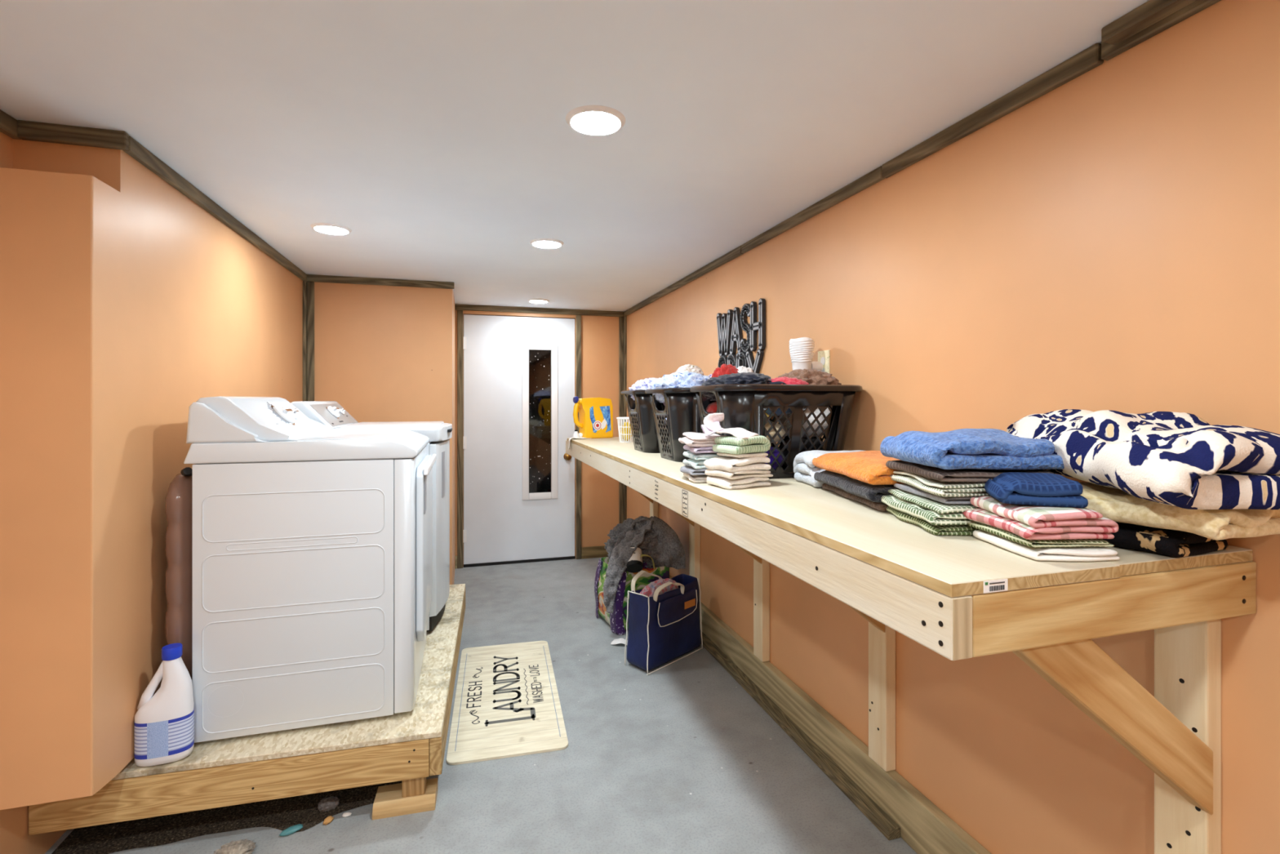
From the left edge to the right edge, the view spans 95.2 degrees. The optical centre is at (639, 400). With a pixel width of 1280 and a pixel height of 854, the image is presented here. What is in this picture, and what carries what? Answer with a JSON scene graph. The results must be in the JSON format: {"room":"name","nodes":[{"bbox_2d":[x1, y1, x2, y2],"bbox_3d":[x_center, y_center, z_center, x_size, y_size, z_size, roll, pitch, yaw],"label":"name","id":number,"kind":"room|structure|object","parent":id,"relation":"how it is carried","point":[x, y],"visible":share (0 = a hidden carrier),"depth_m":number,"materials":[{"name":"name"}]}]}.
{"room":"laundry room","nodes":[
{"label":"laundry room","id":0,"kind":"room"},
{"bbox_2d":[0,131,66,853],"bbox_3d":[-1.565,0.287,0.889,0.100,2.105,7.390,0,0,-16],"label":"wall","id":1,"kind":"structure","parent":0,"point":[15,838],"depth_m":1.62,"materials":[{"name":"orange paint"}]},
{"bbox_2d":[0,109,21,139],"bbox_3d":[-1.088,-0.741,-0.515,0.022,0.048,4.427,0,0,-16],"label":"trim","id":2,"kind":"structure","parent":1,"relation":"attached to","point":[8,124],"depth_m":1.56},
{"bbox_2d":[0,138,302,809],"bbox_3d":[-1.873,0.151,2.543,0.244,1.833,2.142,0,0,-16],"label":"wall","id":3,"kind":"structure","parent":0,"point":[126,304],"depth_m":1.57,"materials":[{"name":"orange paint"}]},
{"bbox_2d":[17,120,128,150],"bbox_3d":[-1.584,-0.741,1.636,0.246,0.048,0.021,0,0,-16],"label":"trim","id":4,"kind":"structure","parent":3,"relation":"attached to","point":[26,130],"depth_m":1.63,"materials":[{"name":"wood"}]},
{"bbox_2d":[123,135,306,281],"bbox_3d":[-1.756,-0.742,2.612,0.020,0.046,1.937,0,0,-16],"label":"trim","id":5,"kind":"structure","parent":3,"relation":"attached to","point":[139,153],"depth_m":2.15,"materials":[{"name":"wood"}]},
{"bbox_2d":[302,280,306,401],"bbox_3d":[-2.030,0.174,3.540,0.018,1.787,0.039,0,0,-16],"label":"trim","id":6,"kind":"structure","parent":3,"relation":"attached to","point":[304,283],"depth_m":3.52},
{"bbox_2d":[314,281,455,584],"bbox_3d":[-1.891,0.287,4.124,1.102,2.105,1.000,0,0,-16],"label":"wall","id":7,"kind":"structure","parent":0,"point":[384,353],"depth_m":3.69,"materials":[{"name":"orange paint"}]},
{"bbox_2d":[306,281,314,400],"bbox_3d":[-2.007,0.308,3.559,0.038,2.063,0.018,0,0,-16],"label":"trim","id":8,"kind":"structure","parent":7,"relation":"attached to","point":[310,285],"depth_m":3.55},
{"bbox_2d":[306,274,454,288],"bbox_3d":[-1.624,-0.744,3.671,0.871,0.042,0.020,0,0,-16],"label":"trim","id":9,"kind":"structure","parent":7,"relation":"attached to","point":[310,277],"depth_m":3.66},
{"bbox_2d":[44,556,917,853],"bbox_3d":[-0.299,1.390,1.210,2.710,0.100,7.490,0,0,-16],"label":"floor","id":10,"kind":"structure","parent":0,"point":[677,757],"depth_m":2.07,"materials":[{"name":"grey paint"}]},
{"bbox_2d":[51,780,401,853],"bbox_3d":[-1.425,1.338,2.467,1.020,0.002,1.462,0,0,-16],"label":"dirt","id":11,"kind":"object","parent":10,"relation":"on","point":[282,813],"visible":0.12,"depth_m":1.85,"materials":[{"name":"soil"}]},
{"bbox_2d":[280,823,304,835],"bbox_3d":[-1.082,1.333,1.814,0.067,0.014,0.029,0,0,-39],"label":"scrap","id":12,"kind":"object","parent":11,"relation":"on","point":[293,828],"visible":1,"depth_m":1.81,"materials":[{"name":"teal"}]},
{"bbox_2d":[317,795,339,811],"bbox_3d":[-1.024,1.323,1.919,0.066,0.034,0.046,0,0,-16],"label":"clump","id":13,"kind":"object","parent":11,"relation":"on","point":[328,803],"visible":1,"depth_m":1.91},
{"bbox_2d":[213,838,257,853],"bbox_3d":[-1.194,1.323,1.718,0.116,0.034,0.082,0,0,-16],"label":"clump","id":14,"kind":"object","parent":10,"relation":"on","point":[242,846],"visible":1,"depth_m":1.72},
{"bbox_2d":[28,583,465,835],"bbox_3d":[-1.387,1.215,2.565,1.115,0.250,1.613,0,0,-14],"label":"platform","id":15,"kind":"object","parent":10,"relation":"on","point":[408,747],"visible":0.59,"depth_m":1.85,"materials":[{"name":"brown wood"}]},
{"bbox_2d":[133,642,194,766],"bbox_3d":[-1.445,0.920,1.776,0.143,0.340,0.081,0,0,-20],"label":"bottle","id":16,"kind":"object","parent":15,"relation":"on","point":[164,722],"visible":1,"depth_m":1.75,"materials":[{"name":"white plastic"}]},
{"bbox_2d":[164,473,191,679],"bbox_3d":[-1.485,0.665,1.921,0.098,0.850,0.196,0,0,-16],"label":"vent duct","id":17,"kind":"object","parent":15,"relation":"on","point":[178,500],"visible":0.44,"depth_m":1.84,"materials":[{"name":"brown plastic"}]},
{"bbox_2d":[183,395,436,742],"bbox_3d":[-1.178,0.538,2.254,0.714,1.103,0.698,0,0,-16],"label":"dryer","id":18,"kind":"object","parent":15,"relation":"on","point":[312,542],"visible":1,"depth_m":1.92,"materials":[{"name":"white metal"}]},
{"bbox_2d":[180,466,191,475],"bbox_3d":[-1.452,0.231,1.876,0.034,0.041,0.105,0,0,-31],"label":"hose","id":19,"kind":"object","parent":18,"relation":"attached to","point":[187,471],"visible":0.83,"depth_m":1.84,"materials":[{"name":"black"}]},
{"bbox_2d":[290,400,452,631],"bbox_3d":[-1.329,0.547,2.958,0.722,1.086,0.690,0,0,-16],"label":"washing machine","id":20,"kind":"object","parent":15,"relation":"on","point":[331,414],"visible":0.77,"depth_m":2.78,"materials":[{"name":"white metal"}]},
{"bbox_2d":[322,815,333,824],"bbox_3d":[-0.990,1.333,1.855,0.025,0.014,0.035,0,0,22],"label":"scrap","id":21,"kind":"object","parent":10,"relation":"on","point":[328,819],"visible":1,"depth_m":1.85,"materials":[{"name":"brown"}]},
{"bbox_2d":[446,640,568,764],"bbox_3d":[-0.614,1.335,2.691,0.452,0.010,1.026,0,0,-14],"label":"floor mat","id":22,"kind":"object","parent":10,"relation":"on","point":[507,704],"visible":1,"depth_m":2.55,"materials":[{"name":"beige"}]},
{"bbox_2d":[610,637,627,644],"bbox_3d":[-0.090,1.327,3.206,0.143,0.030,0.074,0,0,-6],"label":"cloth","id":23,"kind":"object","parent":10,"relation":"on","point":[621,640],"visible":0.66,"depth_m":3.20,"materials":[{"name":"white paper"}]},
{"bbox_2d":[594,554,669,635],"bbox_3d":[-0.037,1.113,3.534,0.396,0.452,0.400,0,0,-24],"label":"shopping bag","id":24,"kind":"object","parent":10,"relation":"on","point":[616,620],"visible":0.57,"depth_m":3.40,"materials":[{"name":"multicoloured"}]},
{"bbox_2d":[626,546,643,572],"bbox_3d":[-0.036,0.915,3.362,0.101,0.150,0.150,0,0,-5],"label":"tin","id":25,"kind":"object","parent":24,"relation":"on","point":[634,564],"visible":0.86,"depth_m":3.32,"materials":[{"name":"black"}]},
{"bbox_2d":[603,515,685,613],"bbox_3d":[-0.006,0.947,3.559,0.514,0.490,0.541,0,0,-12],"label":"fleece blanket","id":26,"kind":"object","parent":24,"relation":"on","point":[656,539],"visible":0.91,"depth_m":3.45,"materials":[{"name":"fabric"}]},
{"bbox_2d":[624,570,702,675],"bbox_3d":[0.136,1.117,3.049,0.214,0.447,0.436,0,0,45],"label":"tote bag","id":27,"kind":"object","parent":10,"relation":"on","point":[663,628],"visible":0.96,"depth_m":2.94,"materials":[{"name":"blue fabric"}]},
{"bbox_2d":[640,577,679,596],"bbox_3d":[0.099,1.009,3.024,0.100,0.163,0.302,0,0,45],"label":"clothing","id":28,"kind":"object","parent":27,"relation":"in","point":[649,590],"visible":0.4,"depth_m":2.99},
{"bbox_2d":[455,310,618,563],"bbox_3d":[-0.815,0.287,4.910,1.408,2.105,0.100,0,0,-16],"label":"wall","id":29,"kind":"structure","parent":0,"point":[599,334],"depth_m":4.98,"materials":[{"name":"orange paint"}]},
{"bbox_2d":[457,310,462,568],"bbox_3d":[-1.437,0.310,4.665,0.044,2.060,0.018,0,0,-16],"label":"trim","id":30,"kind":"structure","parent":29,"relation":"attached to","point":[460,313],"depth_m":4.66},
{"bbox_2d":[462,314,575,567],"bbox_3d":[-0.990,0.326,4.832,0.911,2.029,0.150,0,0,-16],"label":"door","id":31,"kind":"structure","parent":29,"relation":"in","point":[519,371],"depth_m":4.82,"materials":[{"name":"white paint"}]},
{"bbox_2d":[454,304,623,316],"bbox_3d":[-0.807,-0.743,4.849,1.388,0.045,0.020,0,0,-16],"label":"trim","id":32,"kind":"structure","parent":29,"relation":"attached to","point":[457,307],"depth_m":4.83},
{"bbox_2d":[576,315,581,559],"bbox_3d":[-0.518,0.310,4.936,0.044,2.060,0.018,0,0,-16],"label":"trim","id":33,"kind":"structure","parent":29,"relation":"attached to","point":[578,317],"depth_m":4.93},
{"bbox_2d":[581,545,606,558],"bbox_3d":[-0.328,1.292,4.992,0.348,0.095,0.018,0,0,-16],"label":"baseboard","id":34,"kind":"structure","parent":29,"relation":"attached to","point":[591,552],"depth_m":4.96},
{"bbox_2d":[618,316,623,523],"bbox_3d":[-0.160,0.260,5.041,0.038,1.960,0.018,0,0,-16],"label":"trim","id":35,"kind":"structure","parent":29,"relation":"attached to","point":[620,318],"depth_m":5.03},
{"bbox_2d":[0,0,1149,311],"bbox_3d":[-0.299,-0.815,1.210,2.710,0.100,7.490,0,0,-16],"label":"ceiling","id":36,"kind":"structure","parent":0,"point":[437,133],"depth_m":1.52,"materials":[{"name":"white paint"}]},
{"bbox_2d":[310,222,351,235],"bbox_3d":[-1.372,-0.759,2.598,0.164,0.010,0.164,0,0,-16],"label":"recessed light","id":37,"kind":"object","parent":36,"relation":"in","point":[325,228],"visible":1,"depth_m":2.59,"materials":[{"name":"white plastic"}]},
{"bbox_2d":[314,226,347,234],"bbox_3d":[-1.372,-0.761,2.598,0.131,0.005,0.131,0,0,-39],"label":"diffuser","id":38,"kind":"object","parent":37,"relation":"attached to","point":[325,229],"depth_m":2.60,"materials":[{"name":"white"}]},
{"bbox_2d":[528,298,549,303],"bbox_3d":[-0.779,-0.759,4.483,0.164,0.010,0.164,0,0,-16],"label":"recessed light","id":39,"kind":"object","parent":36,"relation":"in","point":[531,300],"visible":1,"depth_m":4.46,"materials":[{"name":"white plastic"}]},
{"bbox_2d":[529,238,564,248],"bbox_3d":[-0.452,-0.759,2.838,0.164,0.010,0.164,0,0,-16],"label":"recessed light","id":40,"kind":"object","parent":36,"relation":"in","point":[548,243],"visible":1,"depth_m":2.82,"materials":[{"name":"white plastic"}]},
{"bbox_2d":[533,240,560,247],"bbox_3d":[-0.452,-0.761,2.838,0.131,0.005,0.131,0,0,-39],"label":"diffuser","id":41,"kind":"object","parent":40,"relation":"attached to","point":[535,243],"depth_m":2.83,"materials":[{"name":"white"}]},
{"bbox_2d":[565,105,625,135],"bbox_3d":[-0.121,-0.759,1.596,0.164,0.010,0.164,0,0,-16],"label":"recessed light","id":42,"kind":"object","parent":36,"relation":"in","point":[590,120],"visible":1,"depth_m":1.58,"materials":[{"name":"white plastic"}]},
{"bbox_2d":[571,111,619,133],"bbox_3d":[-0.121,-0.761,1.596,0.131,0.005,0.131,0,0,6],"label":"diffuser","id":43,"kind":"object","parent":42,"relation":"attached to","point":[584,122],"depth_m":1.59,"materials":[{"name":"white"}]},
{"bbox_2d":[626,0,1279,853],"bbox_3d":[0.939,0.287,1.627,0.100,2.105,7.390,0,0,-16],"label":"wall","id":44,"kind":"structure","parent":0,"point":[1110,240],"depth_m":1.37,"materials":[{"name":"orange paint"}]},
{"bbox_2d":[623,315,626,520],"bbox_3d":[-0.129,0.213,5.038,0.020,1.873,0.039,0,0,-16],"label":"trim","id":45,"kind":"structure","parent":44,"relation":"attached to","point":[624,317],"depth_m":5.02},
{"bbox_2d":[623,245,743,316],"bbox_3d":[0.185,-0.744,3.971,0.020,0.042,2.267,0,0,-16],"label":"trim","id":46,"kind":"structure","parent":44,"relation":"attached to","point":[736,252],"depth_m":3.53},
{"bbox_2d":[716,297,765,373],"bbox_3d":[0.493,-0.242,2.916,0.017,0.453,0.513,0,0,-16],"label":"wall sign","id":47,"kind":"object","parent":44,"relation":"attached to","point":[729,325],"visible":0.59,"depth_m":2.87,"materials":[{"name":"grey"}]},
{"bbox_2d":[741,165,884,253],"bbox_3d":[0.651,-0.745,2.393,0.019,0.041,1.017,0,0,-16],"label":"trim","id":48,"kind":"structure","parent":44,"relation":"attached to","point":[870,179],"depth_m":2.24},
{"bbox_2d":[817,350,830,373],"bbox_3d":[0.703,-0.130,2.235,0.008,0.120,0.074,0,0,-16],"label":"outlet plate","id":49,"kind":"object","parent":44,"relation":"attached to","point":[824,357],"visible":0.52,"depth_m":2.22,"materials":[{"name":"white plastic"}]},
{"bbox_2d":[788,337,822,371],"bbox_3d":[0.628,-0.170,2.213,0.129,0.128,0.093,0,0,-16],"label":"night light","id":50,"kind":"object","parent":49,"relation":"attached to","point":[802,349],"visible":0.97,"depth_m":2.18,"materials":[{"name":"white plastic"}]},
{"bbox_2d":[788,337,814,362],"bbox_3d":[0.611,-0.188,2.208,0.093,0.092,0.093,0,0,-16],"label":"lampshade","id":51,"kind":"object","parent":50,"relation":"on","point":[802,349],"depth_m":2.17,"materials":[{"name":"white plastic"}]},
{"bbox_2d":[820,356,825,373],"bbox_3d":[0.700,-0.130,2.234,0.002,0.072,0.028,0,0,-16],"label":"socket","id":52,"kind":"object","parent":49,"relation":"attached to","point":[822,358],"depth_m":2.23,"materials":[{"name":"white plastic"}]},
{"bbox_2d":[669,574,991,853],"bbox_3d":[0.501,1.260,2.790,0.082,0.160,4.670,0,0,-16],"label":"baseboard","id":53,"kind":"structure","parent":44,"relation":"attached to","point":[926,828],"depth_m":2.07,"materials":[{"name":"wood"}]},
{"bbox_2d":[565,436,1256,853],"bbox_3d":[0.273,0.719,2.549,0.654,0.919,3.404,0,0,-16],"label":"bench","id":54,"kind":"object","parent":44,"relation":"attached to","point":[957,597],"visible":0.89,"depth_m":1.01,"materials":[{"name":"brown wood"}]},
{"bbox_2d":[573,396,613,438],"bbox_3d":[-0.328,0.116,3.998,0.282,0.285,0.106,0,0,-30],"label":"detergent jug","id":55,"kind":"object","parent":54,"relation":"on","point":[595,420],"visible":0.99,"depth_m":3.96,"materials":[{"name":"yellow plastic"}]},
{"bbox_2d":[616,417,633,442],"bbox_3d":[-0.083,0.182,3.624,0.128,0.154,0.128,0,0,-16],"label":"plastic basket","id":56,"kind":"object","parent":54,"relation":"on","point":[619,419],"visible":0.62,"depth_m":3.58,"materials":[{"name":"white"}]},
{"bbox_2d":[620,422,631,440],"bbox_3d":[-0.083,0.194,3.625,0.076,0.118,0.072,0,0,-16],"label":"sponge","id":57,"kind":"object","parent":56,"relation":"in","point":[624,424],"visible":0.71,"depth_m":3.60,"materials":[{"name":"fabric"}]},
{"bbox_2d":[621,389,660,453],"bbox_3d":[0.189,0.104,3.039,0.534,0.310,0.430,0,0,-15],"label":"laundry basket","id":58,"kind":"object","parent":54,"relation":"on","point":[642,425],"visible":0.36,"depth_m":2.87,"materials":[{"name":"black plastic"}]},
{"bbox_2d":[629,377,659,399],"bbox_3d":[0.079,-0.056,2.987,0.276,0.122,0.335,0,0,-16],"label":"shirt","id":59,"kind":"object","parent":58,"relation":"in","point":[646,384],"visible":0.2,"depth_m":2.91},
{"bbox_2d":[644,387,702,462],"bbox_3d":[0.314,0.104,2.615,0.534,0.310,0.430,0,0,-17],"label":"laundry basket","id":60,"kind":"object","parent":54,"relation":"on","point":[681,410],"visible":0.34,"depth_m":2.43,"materials":[{"name":"black plastic"}]},
{"bbox_2d":[650,371,710,402],"bbox_3d":[0.196,-0.058,2.593,0.279,0.142,0.354,0,0,-28],"label":"shirt","id":61,"kind":"object","parent":60,"relation":"in","point":[680,379],"visible":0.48,"depth_m":2.50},
{"bbox_2d":[675,364,703,375],"bbox_3d":[0.228,-0.120,2.694,0.138,0.093,0.137,0,0,-16],"label":"floral cloth","id":62,"kind":"object","parent":61,"relation":"on","point":[689,368],"visible":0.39,"depth_m":2.66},
{"bbox_2d":[683,472,708,482],"bbox_3d":[0.216,0.247,1.904,0.134,0.024,0.158,0,0,-9],"label":"folded cloth","id":63,"kind":"object","parent":54,"relation":"on","point":[695,478],"visible":0.35,"depth_m":1.84,"materials":[{"name":"white fabric"}]},
{"bbox_2d":[680,465,706,475],"bbox_3d":[0.208,0.226,1.903,0.150,0.020,0.170,0,0,-8],"label":"folded cloth","id":64,"kind":"object","parent":63,"relation":"on","point":[686,469],"visible":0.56,"depth_m":1.84,"materials":[{"name":"grey fabric"}]},
{"bbox_2d":[682,457,706,469],"bbox_3d":[0.213,0.202,1.904,0.133,0.029,0.160,0,0,-9],"label":"folded cloth","id":65,"kind":"object","parent":64,"relation":"on","point":[697,464],"visible":0.48,"depth_m":1.84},
{"bbox_2d":[683,450,724,460],"bbox_3d":[0.218,0.178,1.905,0.139,0.020,0.158,0,0,-7],"label":"folded cloth","id":66,"kind":"object","parent":65,"relation":"on","point":[698,456],"visible":0.67,"depth_m":1.84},
{"bbox_2d":[683,444,717,453],"bbox_3d":[0.215,0.156,1.904,0.130,0.023,0.164,0,0,-10],"label":"folded cloth","id":67,"kind":"object","parent":66,"relation":"on","point":[693,449],"visible":0.7,"depth_m":1.83,"materials":[{"name":"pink fabric"}]},
{"bbox_2d":[678,431,724,446],"bbox_3d":[0.212,0.126,1.904,0.150,0.039,0.170,0,0,-7],"label":"folded cloth","id":68,"kind":"object","parent":67,"relation":"on","point":[692,439],"visible":0.71,"depth_m":1.83,"materials":[{"name":"white fabric"}]},
{"bbox_2d":[701,421,724,435],"bbox_3d":[0.224,0.085,1.823,0.066,0.046,0.105,0,0,-6],"label":"crumpled cloth","id":69,"kind":"object","parent":68,"relation":"on","point":[716,425],"visible":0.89,"depth_m":1.80,"materials":[{"name":"white fabric"}]},
{"bbox_2d":[706,475,770,489],"bbox_3d":[0.299,0.243,1.777,0.178,0.032,0.140,0,0,-30],"label":"shirt","id":70,"kind":"object","parent":54,"relation":"on","point":[724,482],"visible":0.8,"depth_m":1.72,"materials":[{"name":"white fabric"}]},
{"bbox_2d":[704,468,773,479],"bbox_3d":[0.298,0.218,1.778,0.174,0.026,0.145,0,0,-30],"label":"shirt","id":71,"kind":"object","parent":70,"relation":"on","point":[759,473],"visible":0.77,"depth_m":1.73,"materials":[{"name":"fabric"}]},
{"bbox_2d":[703,456,771,472],"bbox_3d":[0.296,0.188,1.775,0.170,0.044,0.144,0,0,-30],"label":"shirt","id":72,"kind":"object","parent":71,"relation":"on","point":[730,464],"visible":0.94,"depth_m":1.73,"materials":[{"name":"white fabric"}]},
{"bbox_2d":[716,452,768,457],"bbox_3d":[0.313,0.165,1.788,0.121,0.012,0.115,0,0,-32],"label":"folded cloth","id":73,"kind":"object","parent":72,"relation":"on","point":[753,454],"visible":0.73,"depth_m":1.75,"materials":[{"name":"fabric"}]},
{"bbox_2d":[712,435,770,453],"bbox_3d":[0.311,0.132,1.790,0.143,0.053,0.122,0,0,-32],"label":"cloth","id":74,"kind":"object","parent":73,"relation":"on","point":[726,444],"visible":0.92,"depth_m":1.75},
{"bbox_2d":[703,413,759,439],"bbox_3d":[0.272,0.078,1.797,0.101,0.077,0.170,0,0,-43],"label":"crumpled cloth","id":75,"kind":"object","parent":74,"relation":"on","point":[740,433],"visible":0.82,"depth_m":1.77,"materials":[{"name":"white fabric"}]},
{"bbox_2d":[689,383,862,479],"bbox_3d":[0.471,0.104,2.080,0.534,0.310,0.430,0,0,-14],"label":"laundry basket","id":76,"kind":"object","parent":54,"relation":"on","point":[744,406],"visible":0.55,"depth_m":1.91,"materials":[{"name":"black plastic"}]},
{"bbox_2d":[706,401,716,413],"bbox_3d":[0.295,0.034,2.079,0.106,0.063,0.167,0,0,-16],"label":"cloth","id":77,"kind":"object","parent":76,"relation":"in","point":[712,407],"visible":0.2,"depth_m":2.06,"materials":[{"name":"fabric"}]},
{"bbox_2d":[764,445,783,470],"bbox_3d":[0.402,0.201,2.014,0.191,0.105,0.179,0,0,-16],"label":"cloth","id":78,"kind":"object","parent":76,"relation":"in","point":[775,452],"visible":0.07,"depth_m":1.96,"materials":[{"name":"fabric"}]},
{"bbox_2d":[764,421,786,443],"bbox_3d":[0.401,0.109,2.002,0.214,0.085,0.204,0,0,-16],"label":"cloth","id":79,"kind":"object","parent":78,"relation":"on","point":[767,425],"visible":0.23,"depth_m":1.93,"materials":[{"name":"fabric"}]},
{"bbox_2d":[764,407,791,416],"bbox_3d":[0.436,0.021,2.005,0.231,0.068,0.219,0,0,-16],"label":"cloth","id":80,"kind":"object","parent":79,"relation":"on","point":[778,412],"visible":0.12,"depth_m":1.92,"materials":[{"name":"fabric"}]},
{"bbox_2d":[700,372,783,400],"bbox_3d":[0.370,-0.048,2.072,0.308,0.100,0.339,0,0,-34],"label":"shirt","id":81,"kind":"object","parent":80,"relation":"on","point":[737,378],"visible":0.42,"depth_m":1.99,"materials":[{"name":"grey fabric"}]},
{"bbox_2d":[711,364,738,377],"bbox_3d":[0.329,-0.075,2.211,0.132,0.122,0.082,0,0,-16],"label":"shirt","id":82,"kind":"object","parent":81,"relation":"on","point":[722,370],"visible":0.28,"depth_m":2.19,"materials":[{"name":"fabric"}]},
{"bbox_2d":[737,365,752,373],"bbox_3d":[0.397,-0.080,2.224,0.100,0.104,0.075,0,0,-16],"label":"shirt","id":83,"kind":"object","parent":81,"relation":"on","point":[744,369],"visible":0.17,"depth_m":2.21,"materials":[{"name":"fabric"}]},
{"bbox_2d":[772,376,808,384],"bbox_3d":[0.505,-0.038,2.026,0.189,0.089,0.195,0,0,-16],"label":"shirt","id":84,"kind":"object","parent":80,"relation":"on","point":[785,380],"visible":0.15,"depth_m":1.97,"materials":[{"name":"red fabric"}]},
{"bbox_2d":[779,436,823,466],"bbox_3d":[0.579,0.188,2.066,0.180,0.125,0.180,0,0,-16],"label":"cloth","id":85,"kind":"object","parent":76,"relation":"in","point":[808,444],"visible":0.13,"depth_m":2.02,"materials":[{"name":"fabric"}]},
{"bbox_2d":[778,407,830,436],"bbox_3d":[0.597,0.064,2.060,0.210,0.130,0.221,0,0,-16],"label":"cloth","id":86,"kind":"object","parent":85,"relation":"on","point":[783,419],"visible":0.23,"depth_m":1.97,"materials":[{"name":"fabric"}]},
{"bbox_2d":[777,368,839,384],"bbox_3d":[0.605,-0.051,2.140,0.229,0.129,0.289,0,0,-28],"label":"towel","id":87,"kind":"object","parent":86,"relation":"on","point":[813,376],"visible":0.23,"depth_m":2.06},
{"bbox_2d":[793,449,862,487],"bbox_3d":[0.628,0.207,1.812,0.266,0.103,0.204,0,0,-4],"label":"bath towel","id":88,"kind":"object","parent":54,"relation":"on","point":[804,470],"visible":0.26,"depth_m":1.79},
{"bbox_2d":[822,483,888,511],"bbox_3d":[0.655,0.248,1.531,0.234,0.021,0.362,0,0,-4],"label":"bath towel","id":89,"kind":"object","parent":54,"relation":"on","point":[881,506],"visible":0.19,"depth_m":1.47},
{"bbox_2d":[813,470,898,502],"bbox_3d":[0.647,0.216,1.531,0.268,0.041,0.374,0,0,-3],"label":"bath towel","id":90,"kind":"object","parent":89,"relation":"on","point":[873,493],"visible":0.43,"depth_m":1.44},
{"bbox_2d":[812,450,903,484],"bbox_3d":[0.646,0.170,1.537,0.277,0.050,0.398,0,0,-2],"label":"bath towel","id":91,"kind":"object","parent":90,"relation":"on","point":[869,467],"visible":0.61,"depth_m":1.46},
{"bbox_2d":[886,506,980,535],"bbox_3d":[0.677,0.248,1.228,0.246,0.023,0.238,0,0,1],"label":"folded cloth","id":92,"kind":"object","parent":54,"relation":"on","point":[940,530],"visible":0.28,"depth_m":1.13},
{"bbox_2d":[880,488,978,524],"bbox_3d":[0.676,0.219,1.226,0.263,0.038,0.255,0,0,1],"label":"folded cloth","id":93,"kind":"object","parent":92,"relation":"on","point":[934,512],"visible":0.47,"depth_m":1.15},
{"bbox_2d":[893,483,979,504],"bbox_3d":[0.690,0.192,1.231,0.225,0.018,0.233,0,0,1],"label":"folded cloth","id":94,"kind":"object","parent":93,"relation":"on","point":[946,500],"visible":0.27,"depth_m":1.15,"materials":[{"name":"grey fabric"}]},
{"bbox_2d":[890,470,991,496],"bbox_3d":[0.687,0.170,1.229,0.230,0.029,0.246,0,0,1],"label":"folded cloth","id":95,"kind":"object","parent":94,"relation":"on","point":[934,486],"visible":0.31,"depth_m":1.13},
{"bbox_2d":[885,459,1053,482],"bbox_3d":[0.688,0.145,1.229,0.248,0.023,0.260,0,0,1],"label":"folded cloth","id":96,"kind":"object","parent":95,"relation":"on","point":[962,475],"visible":0.62,"depth_m":1.14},
{"bbox_2d":[880,428,1064,470],"bbox_3d":[0.682,0.098,1.231,0.277,0.072,0.268,0,0,1],"label":"bath towel","id":97,"kind":"object","parent":96,"relation":"on","point":[962,448],"visible":1,"depth_m":1.11,"materials":[{"name":"fabric"}]},
{"bbox_2d":[989,581,1004,591],"bbox_3d":[0.518,0.270,0.847,0.028,0.012,0.001,0,0,-16],"label":"label","id":98,"kind":"object","parent":54,"relation":"attached to","point":[993,585],"depth_m":0.85,"materials":[{"name":"grey"}]},
{"bbox_2d":[973,529,1119,561],"bbox_3d":[0.698,0.248,1.021,0.149,0.020,0.182,0,0,-2],"label":"dish towel","id":99,"kind":"object","parent":54,"relation":"on","point":[1087,553],"visible":0.57,"depth_m":0.94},
{"bbox_2d":[968,521,1114,547],"bbox_3d":[0.694,0.231,1.023,0.147,0.014,0.174,0,0,-2],"label":"dish towel","id":100,"kind":"object","parent":99,"relation":"on","point":[1007,535],"visible":0.45,"depth_m":0.95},
{"bbox_2d":[962,495,1118,539],"bbox_3d":[0.696,0.201,1.024,0.165,0.048,0.187,0,0,-2],"label":"dish towel","id":101,"kind":"object","parent":100,"relation":"on","point":[1028,522],"visible":0.9,"depth_m":0.94,"materials":[{"name":"fabric"}]},
{"bbox_2d":[983,471,1088,507],"bbox_3d":[0.695,0.155,1.041,0.137,0.044,0.151,0,0,22],"label":"cloth","id":102,"kind":"object","parent":101,"relation":"on","point":[1045,489],"visible":1,"depth_m":0.98,"materials":[{"name":"fabric"}]},
{"bbox_2d":[1102,521,1227,557],"bbox_3d":[0.891,0.235,1.115,0.199,0.047,0.312,0,0,-22],"label":"throw blanket","id":103,"kind":"object","parent":54,"relation":"on","point":[1168,542],"visible":0.25,"depth_m":0.98,"materials":[{"name":"fabric"}]},
{"bbox_2d":[1068,478,1279,540],"bbox_3d":[0.885,0.182,1.095,0.237,0.064,0.424,0,0,-20],"label":"blanket","id":104,"kind":"object","parent":103,"relation":"on","point":[1116,504],"visible":0.41,"depth_m":0.92,"materials":[{"name":"fabric"}]},
{"bbox_2d":[1006,408,1279,509],"bbox_3d":[0.889,0.091,1.121,0.268,0.145,0.570,0,0,-2],"label":"blanket","id":105,"kind":"object","parent":104,"relation":"on","point":[1180,460],"visible":0.84,"depth_m":0.90,"materials":[{"name":"fabric"}]},
{"bbox_2d":[881,43,1103,178],"bbox_3d":[0.890,-0.744,1.576,0.021,0.043,0.680,0,0,-16],"label":"trim","id":106,"kind":"structure","parent":44,"relation":"attached to","point":[1089,59],"depth_m":1.47,"materials":[{"name":"wood"}]},
{"bbox_2d":[1101,0,1197,44],"bbox_3d":[1.431,-0.750,-0.368,0.041,0.030,3.285,0,0,-16],"label":"trim","id":107,"kind":"structure","parent":44,"relation":"attached to","point":[1152,11],"depth_m":1.14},
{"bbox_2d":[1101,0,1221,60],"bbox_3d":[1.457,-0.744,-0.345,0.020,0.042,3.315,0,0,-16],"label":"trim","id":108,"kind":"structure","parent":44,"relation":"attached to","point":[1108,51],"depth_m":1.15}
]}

